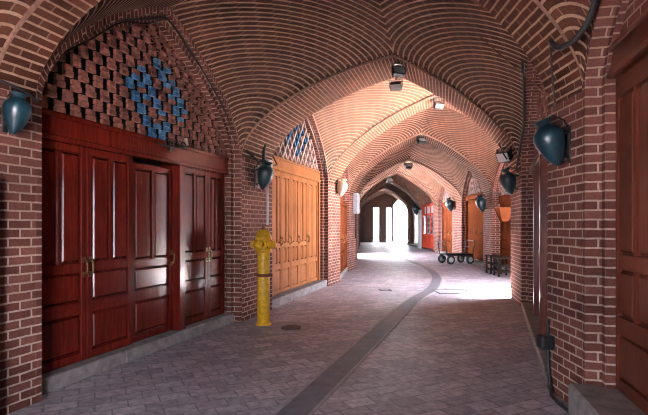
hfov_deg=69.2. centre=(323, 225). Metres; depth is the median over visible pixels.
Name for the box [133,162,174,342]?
door
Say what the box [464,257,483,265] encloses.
trim
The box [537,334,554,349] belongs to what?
outlet box
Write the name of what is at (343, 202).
door
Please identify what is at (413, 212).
door
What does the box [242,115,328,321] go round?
wall
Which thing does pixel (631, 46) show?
trim
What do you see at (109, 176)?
door
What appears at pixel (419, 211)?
wall
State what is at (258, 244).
outlet
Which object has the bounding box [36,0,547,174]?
ceiling
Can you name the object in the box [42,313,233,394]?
step
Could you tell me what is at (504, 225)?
door
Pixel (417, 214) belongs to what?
door
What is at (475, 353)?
floor
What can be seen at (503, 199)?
trim
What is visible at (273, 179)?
trim
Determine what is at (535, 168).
door
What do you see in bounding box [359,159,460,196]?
trim
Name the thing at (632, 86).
door
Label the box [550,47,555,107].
cable
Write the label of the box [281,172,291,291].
door
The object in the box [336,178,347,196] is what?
wall lamp
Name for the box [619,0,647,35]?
wall
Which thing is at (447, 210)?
door
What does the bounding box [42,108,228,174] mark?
door lintel
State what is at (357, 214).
wall
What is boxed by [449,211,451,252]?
door
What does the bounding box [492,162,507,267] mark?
wall
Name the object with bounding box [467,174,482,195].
lattice
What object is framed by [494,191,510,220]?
tray
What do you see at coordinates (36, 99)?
wire
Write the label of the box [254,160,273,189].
wall lamp
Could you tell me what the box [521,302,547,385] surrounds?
trim
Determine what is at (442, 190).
wall
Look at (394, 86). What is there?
floodlight
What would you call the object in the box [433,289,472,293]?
manhole cover
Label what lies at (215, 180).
door
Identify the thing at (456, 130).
ceiling
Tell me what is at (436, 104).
floodlight
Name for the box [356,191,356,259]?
wall
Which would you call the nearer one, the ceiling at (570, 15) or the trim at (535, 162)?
the ceiling at (570, 15)
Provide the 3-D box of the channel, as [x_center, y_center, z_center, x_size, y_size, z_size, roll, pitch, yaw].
[2.453,1.595,15.106,2.566,0.010,27.889,0,0,10]
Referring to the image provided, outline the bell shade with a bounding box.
[183,137,188,145]
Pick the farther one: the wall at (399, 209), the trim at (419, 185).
the wall at (399, 209)
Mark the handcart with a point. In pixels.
(450, 259)
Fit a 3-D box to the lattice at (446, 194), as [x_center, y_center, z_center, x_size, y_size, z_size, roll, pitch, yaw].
[6.821,-2.050,25.674,0.060,1.426,3.408,0,0,3]
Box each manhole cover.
[281,325,300,329]
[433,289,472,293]
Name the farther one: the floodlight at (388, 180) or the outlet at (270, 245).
the floodlight at (388, 180)
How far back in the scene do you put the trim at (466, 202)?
22.07 m
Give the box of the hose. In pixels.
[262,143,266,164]
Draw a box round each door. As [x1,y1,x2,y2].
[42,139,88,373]
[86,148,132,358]
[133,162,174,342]
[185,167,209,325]
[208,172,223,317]
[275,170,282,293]
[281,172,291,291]
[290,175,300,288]
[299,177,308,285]
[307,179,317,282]
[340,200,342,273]
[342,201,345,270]
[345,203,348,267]
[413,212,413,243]
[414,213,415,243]
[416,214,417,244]
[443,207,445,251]
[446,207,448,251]
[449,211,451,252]
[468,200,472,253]
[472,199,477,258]
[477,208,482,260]
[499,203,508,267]
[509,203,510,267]
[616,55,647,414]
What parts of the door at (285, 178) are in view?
raised panel, raised panel, raised panel, raised panel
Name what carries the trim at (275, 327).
on the floor at (475, 353)
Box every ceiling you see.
[0,0,593,90]
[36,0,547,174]
[348,107,500,188]
[357,141,483,198]
[360,164,440,201]
[360,174,433,207]
[360,183,410,207]
[363,189,401,204]
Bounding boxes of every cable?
[68,16,235,145]
[246,144,279,165]
[307,118,326,177]
[515,60,524,169]
[546,318,568,412]
[548,0,598,50]
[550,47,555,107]
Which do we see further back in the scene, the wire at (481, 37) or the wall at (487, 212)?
the wall at (487, 212)
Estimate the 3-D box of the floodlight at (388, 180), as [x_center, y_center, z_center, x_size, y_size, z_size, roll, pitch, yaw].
[3.850,-2.733,27.683,0.453,0.450,0.329,0,0,-20]
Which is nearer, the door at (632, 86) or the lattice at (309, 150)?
the door at (632, 86)
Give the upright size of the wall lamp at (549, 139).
0.463 m
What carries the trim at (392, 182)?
attached to the wall at (426, 200)
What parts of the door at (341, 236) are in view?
raised panel, frame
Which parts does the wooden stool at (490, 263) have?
leg, seat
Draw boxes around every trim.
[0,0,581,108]
[0,0,582,84]
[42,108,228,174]
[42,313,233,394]
[160,165,184,329]
[224,175,226,312]
[241,55,520,161]
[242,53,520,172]
[259,321,312,332]
[272,155,320,181]
[272,169,274,296]
[272,280,326,307]
[318,182,319,279]
[329,94,468,184]
[340,267,347,278]
[349,132,491,195]
[359,158,460,202]
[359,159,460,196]
[360,171,437,206]
[360,172,437,202]
[360,182,421,209]
[360,187,408,211]
[361,182,421,208]
[441,207,442,250]
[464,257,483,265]
[465,201,467,256]
[466,192,482,200]
[498,195,510,203]
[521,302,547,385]
[529,151,539,173]
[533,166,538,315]
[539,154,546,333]
[568,383,645,414]
[607,8,647,78]
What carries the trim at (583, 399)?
attached to the brick pillar
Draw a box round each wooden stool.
[485,255,502,273]
[492,257,510,276]
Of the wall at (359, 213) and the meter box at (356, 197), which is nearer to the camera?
the meter box at (356, 197)
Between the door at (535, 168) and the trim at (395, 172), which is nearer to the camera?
the door at (535, 168)
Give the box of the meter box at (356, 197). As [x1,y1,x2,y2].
[353,193,359,237]
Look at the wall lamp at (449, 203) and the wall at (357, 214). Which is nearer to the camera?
the wall lamp at (449, 203)
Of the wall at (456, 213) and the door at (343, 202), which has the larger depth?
the wall at (456, 213)
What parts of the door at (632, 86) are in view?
raised panel, raised panel, raised panel, raised panel, raised panel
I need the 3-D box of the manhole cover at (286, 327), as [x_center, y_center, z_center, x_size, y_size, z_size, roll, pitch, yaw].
[-0.518,1.589,7.333,0.303,0.012,0.289,0,0,0]
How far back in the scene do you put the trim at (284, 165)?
10.74 m
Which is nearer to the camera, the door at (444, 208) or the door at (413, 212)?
the door at (444, 208)
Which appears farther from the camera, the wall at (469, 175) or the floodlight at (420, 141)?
the wall at (469, 175)
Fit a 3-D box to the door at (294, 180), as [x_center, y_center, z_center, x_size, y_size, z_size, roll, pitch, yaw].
[-0.669,0.130,10.834,0.107,2.580,0.532,0,0,18]
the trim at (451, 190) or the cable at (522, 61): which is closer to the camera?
the cable at (522, 61)
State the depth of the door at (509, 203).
16.17 m
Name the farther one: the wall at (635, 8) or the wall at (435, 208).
the wall at (435, 208)
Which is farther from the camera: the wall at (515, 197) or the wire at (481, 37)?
the wall at (515, 197)
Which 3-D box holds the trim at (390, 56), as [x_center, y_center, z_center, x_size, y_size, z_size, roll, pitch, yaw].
[1.262,-2.157,8.555,5.478,1.926,0.018,0,0,-16]
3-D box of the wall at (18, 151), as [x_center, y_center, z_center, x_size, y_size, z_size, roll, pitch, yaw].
[-2.954,0.225,4.169,0.625,2.750,0.360,0,0,19]
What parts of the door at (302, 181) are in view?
raised panel, raised panel, raised panel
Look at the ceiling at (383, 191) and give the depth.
45.52 m
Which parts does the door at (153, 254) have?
raised panel, raised panel, raised panel, raised panel, handle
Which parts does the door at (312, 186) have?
raised panel, raised panel, raised panel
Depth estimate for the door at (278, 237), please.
9.93 m
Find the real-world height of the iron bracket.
0.159 m
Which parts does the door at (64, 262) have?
raised panel, raised panel, raised panel, raised panel, handle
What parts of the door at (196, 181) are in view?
raised panel, raised panel, raised panel, raised panel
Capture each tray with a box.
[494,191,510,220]
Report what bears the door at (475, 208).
in the wall at (469, 175)
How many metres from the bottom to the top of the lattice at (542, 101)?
1.510 m
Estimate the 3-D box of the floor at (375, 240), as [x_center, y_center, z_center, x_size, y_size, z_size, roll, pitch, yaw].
[11.000,1.596,30.000,42.000,0.001,52.000,0,0,0]
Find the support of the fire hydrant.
on the trim at (275, 327)
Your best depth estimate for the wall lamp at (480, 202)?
17.79 m
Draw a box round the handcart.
[437,240,474,263]
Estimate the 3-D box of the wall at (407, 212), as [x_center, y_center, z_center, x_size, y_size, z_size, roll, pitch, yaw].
[7.332,0.225,39.157,0.617,2.750,1.261,0,0,2]
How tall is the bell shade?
0.124 m
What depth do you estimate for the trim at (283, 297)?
10.44 m
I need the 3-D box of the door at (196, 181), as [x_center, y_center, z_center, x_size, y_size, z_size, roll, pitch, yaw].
[-1.916,0.297,6.998,0.107,2.295,0.680,0,0,19]
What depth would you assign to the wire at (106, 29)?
5.37 m
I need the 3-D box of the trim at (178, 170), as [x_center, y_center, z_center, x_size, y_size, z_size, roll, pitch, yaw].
[-2.133,0.300,6.637,0.330,2.300,0.136,0,0,19]
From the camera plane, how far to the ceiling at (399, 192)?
37.98 m
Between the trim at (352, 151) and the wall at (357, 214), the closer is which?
the trim at (352, 151)
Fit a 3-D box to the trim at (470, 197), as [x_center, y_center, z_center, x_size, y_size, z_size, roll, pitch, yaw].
[6.712,-1.290,20.327,0.345,0.220,3.869,0,0,4]
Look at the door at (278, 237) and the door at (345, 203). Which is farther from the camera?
the door at (345, 203)
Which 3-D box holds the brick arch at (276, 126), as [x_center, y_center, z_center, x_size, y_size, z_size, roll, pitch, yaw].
[1.398,-2.285,9.111,6.032,2.270,1.034,0,0,-16]
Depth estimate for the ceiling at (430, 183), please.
27.10 m
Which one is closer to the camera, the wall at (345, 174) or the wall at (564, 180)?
the wall at (564, 180)
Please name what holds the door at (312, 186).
in the wall at (253, 199)
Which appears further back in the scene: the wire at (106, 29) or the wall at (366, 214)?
the wall at (366, 214)
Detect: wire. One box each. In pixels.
[0,79,38,101]
[59,18,201,67]
[481,37,556,101]
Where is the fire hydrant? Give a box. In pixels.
[250,225,276,325]
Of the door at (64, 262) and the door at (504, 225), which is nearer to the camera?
the door at (64, 262)
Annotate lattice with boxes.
[42,24,226,156]
[274,120,318,170]
[443,189,451,201]
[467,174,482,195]
[499,164,509,195]
[534,79,546,157]
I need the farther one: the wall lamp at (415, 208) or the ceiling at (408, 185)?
the wall lamp at (415, 208)
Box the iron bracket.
[156,137,187,150]
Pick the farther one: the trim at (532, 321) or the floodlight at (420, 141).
the floodlight at (420, 141)
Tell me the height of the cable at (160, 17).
1.432 m
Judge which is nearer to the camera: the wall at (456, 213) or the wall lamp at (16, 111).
the wall lamp at (16, 111)
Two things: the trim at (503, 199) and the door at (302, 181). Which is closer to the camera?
the door at (302, 181)
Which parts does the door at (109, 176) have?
handle, raised panel, raised panel, raised panel, raised panel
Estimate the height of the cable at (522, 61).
1.834 m
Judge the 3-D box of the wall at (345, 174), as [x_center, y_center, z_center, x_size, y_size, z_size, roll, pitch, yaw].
[0.401,-0.805,15.086,0.550,4.810,3.328,0,0,7]
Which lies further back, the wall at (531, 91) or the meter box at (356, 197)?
the meter box at (356, 197)
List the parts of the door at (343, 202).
raised panel, raised panel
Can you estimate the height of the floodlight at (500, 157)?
0.312 m
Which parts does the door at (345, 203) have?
frame, raised panel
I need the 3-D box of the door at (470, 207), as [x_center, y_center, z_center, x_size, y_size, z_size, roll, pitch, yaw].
[6.721,0.135,21.631,0.107,2.630,0.855,0,0,4]
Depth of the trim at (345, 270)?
15.08 m
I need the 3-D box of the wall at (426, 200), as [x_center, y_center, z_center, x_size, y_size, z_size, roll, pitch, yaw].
[7.060,-0.805,30.892,0.550,4.810,4.202,0,0,2]
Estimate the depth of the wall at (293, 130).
11.58 m
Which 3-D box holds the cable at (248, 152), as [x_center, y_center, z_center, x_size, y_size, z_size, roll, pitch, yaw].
[-1.021,-1.498,8.877,0.179,0.826,1.977,0,0,12]
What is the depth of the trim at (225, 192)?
7.78 m
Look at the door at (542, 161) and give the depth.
6.49 m
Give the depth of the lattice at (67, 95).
5.83 m
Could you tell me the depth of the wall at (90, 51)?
5.94 m
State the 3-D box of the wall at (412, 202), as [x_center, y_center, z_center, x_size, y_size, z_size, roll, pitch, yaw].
[7.205,-0.805,36.491,0.550,4.810,4.202,0,0,2]
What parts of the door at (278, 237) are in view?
raised panel, raised panel, raised panel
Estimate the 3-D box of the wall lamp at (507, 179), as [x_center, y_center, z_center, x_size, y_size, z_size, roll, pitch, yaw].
[3.786,-0.923,9.597,0.392,0.587,0.327,0,0,12]
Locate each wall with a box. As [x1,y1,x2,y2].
[0,89,35,414]
[42,27,207,166]
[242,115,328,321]
[279,130,303,164]
[329,183,339,285]
[342,166,348,270]
[349,194,355,270]
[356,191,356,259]
[357,214,357,252]
[358,214,358,248]
[359,213,359,245]
[360,194,397,241]
[374,200,406,238]
[407,212,408,244]
[409,199,414,243]
[418,210,421,248]
[422,192,433,251]
[434,206,437,252]
[438,185,448,250]
[452,202,460,258]
[461,170,483,266]
[484,195,491,267]
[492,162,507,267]
[511,168,520,305]
[521,57,547,387]
[548,91,581,402]
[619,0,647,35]
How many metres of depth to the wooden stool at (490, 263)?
15.65 m
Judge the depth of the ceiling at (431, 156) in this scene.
21.66 m
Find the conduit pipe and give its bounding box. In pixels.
[266,185,268,224]
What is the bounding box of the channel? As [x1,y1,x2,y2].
[271,252,441,414]
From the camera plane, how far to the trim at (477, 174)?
17.46 m
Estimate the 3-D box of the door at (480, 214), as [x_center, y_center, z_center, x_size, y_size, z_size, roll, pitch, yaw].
[6.601,0.135,19.900,0.107,2.630,0.855,0,0,4]
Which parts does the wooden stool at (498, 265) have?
leg, seat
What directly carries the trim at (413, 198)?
attached to the wall at (359, 213)
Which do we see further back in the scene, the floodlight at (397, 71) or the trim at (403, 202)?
the trim at (403, 202)
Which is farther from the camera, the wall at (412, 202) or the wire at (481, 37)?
the wall at (412, 202)
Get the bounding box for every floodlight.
[386,176,392,182]
[389,78,402,90]
[391,62,405,77]
[404,160,412,169]
[416,135,426,144]
[432,97,444,109]
[495,147,512,162]
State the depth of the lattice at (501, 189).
16.77 m
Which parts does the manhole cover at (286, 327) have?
lid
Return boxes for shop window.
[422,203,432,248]
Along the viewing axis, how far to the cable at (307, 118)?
11.88 m
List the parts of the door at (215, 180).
raised panel, raised panel, raised panel, raised panel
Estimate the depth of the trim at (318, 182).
12.41 m
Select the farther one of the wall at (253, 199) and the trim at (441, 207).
the trim at (441, 207)
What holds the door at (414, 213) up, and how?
in the wall at (412, 202)
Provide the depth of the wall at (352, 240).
17.05 m
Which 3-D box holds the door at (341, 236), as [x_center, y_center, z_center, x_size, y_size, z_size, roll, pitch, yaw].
[0.485,0.320,14.047,0.107,2.240,1.011,0,0,7]
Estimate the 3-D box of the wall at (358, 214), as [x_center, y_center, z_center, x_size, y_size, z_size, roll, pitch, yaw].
[1.951,-0.805,30.523,0.550,4.810,4.215,0,0,5]
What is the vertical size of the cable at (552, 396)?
0.703 m
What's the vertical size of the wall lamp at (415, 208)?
0.816 m
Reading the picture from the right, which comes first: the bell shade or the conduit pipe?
the conduit pipe
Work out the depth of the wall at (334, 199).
12.96 m
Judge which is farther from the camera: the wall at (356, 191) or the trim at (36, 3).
the wall at (356, 191)
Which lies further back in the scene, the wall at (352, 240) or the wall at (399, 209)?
the wall at (399, 209)
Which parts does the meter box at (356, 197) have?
box door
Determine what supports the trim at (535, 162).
attached to the wall at (531, 91)
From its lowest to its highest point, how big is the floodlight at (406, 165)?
0.450 m
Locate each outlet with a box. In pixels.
[253,240,263,249]
[267,241,276,248]
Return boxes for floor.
[7,242,569,414]
[374,239,406,241]
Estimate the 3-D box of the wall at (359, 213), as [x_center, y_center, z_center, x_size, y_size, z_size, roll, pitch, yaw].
[2.426,-0.805,35.825,0.550,4.810,4.418,0,0,5]
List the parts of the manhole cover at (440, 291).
plate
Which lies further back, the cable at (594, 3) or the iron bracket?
the iron bracket
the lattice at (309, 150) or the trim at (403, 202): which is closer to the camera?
the lattice at (309, 150)
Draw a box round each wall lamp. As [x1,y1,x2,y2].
[2,90,31,134]
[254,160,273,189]
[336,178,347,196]
[412,204,418,214]
[445,197,454,211]
[475,194,486,211]
[499,167,518,194]
[533,115,570,165]
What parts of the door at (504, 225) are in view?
raised panel, raised panel, raised panel, raised panel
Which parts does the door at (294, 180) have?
raised panel, raised panel, raised panel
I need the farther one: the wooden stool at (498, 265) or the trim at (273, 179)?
the wooden stool at (498, 265)

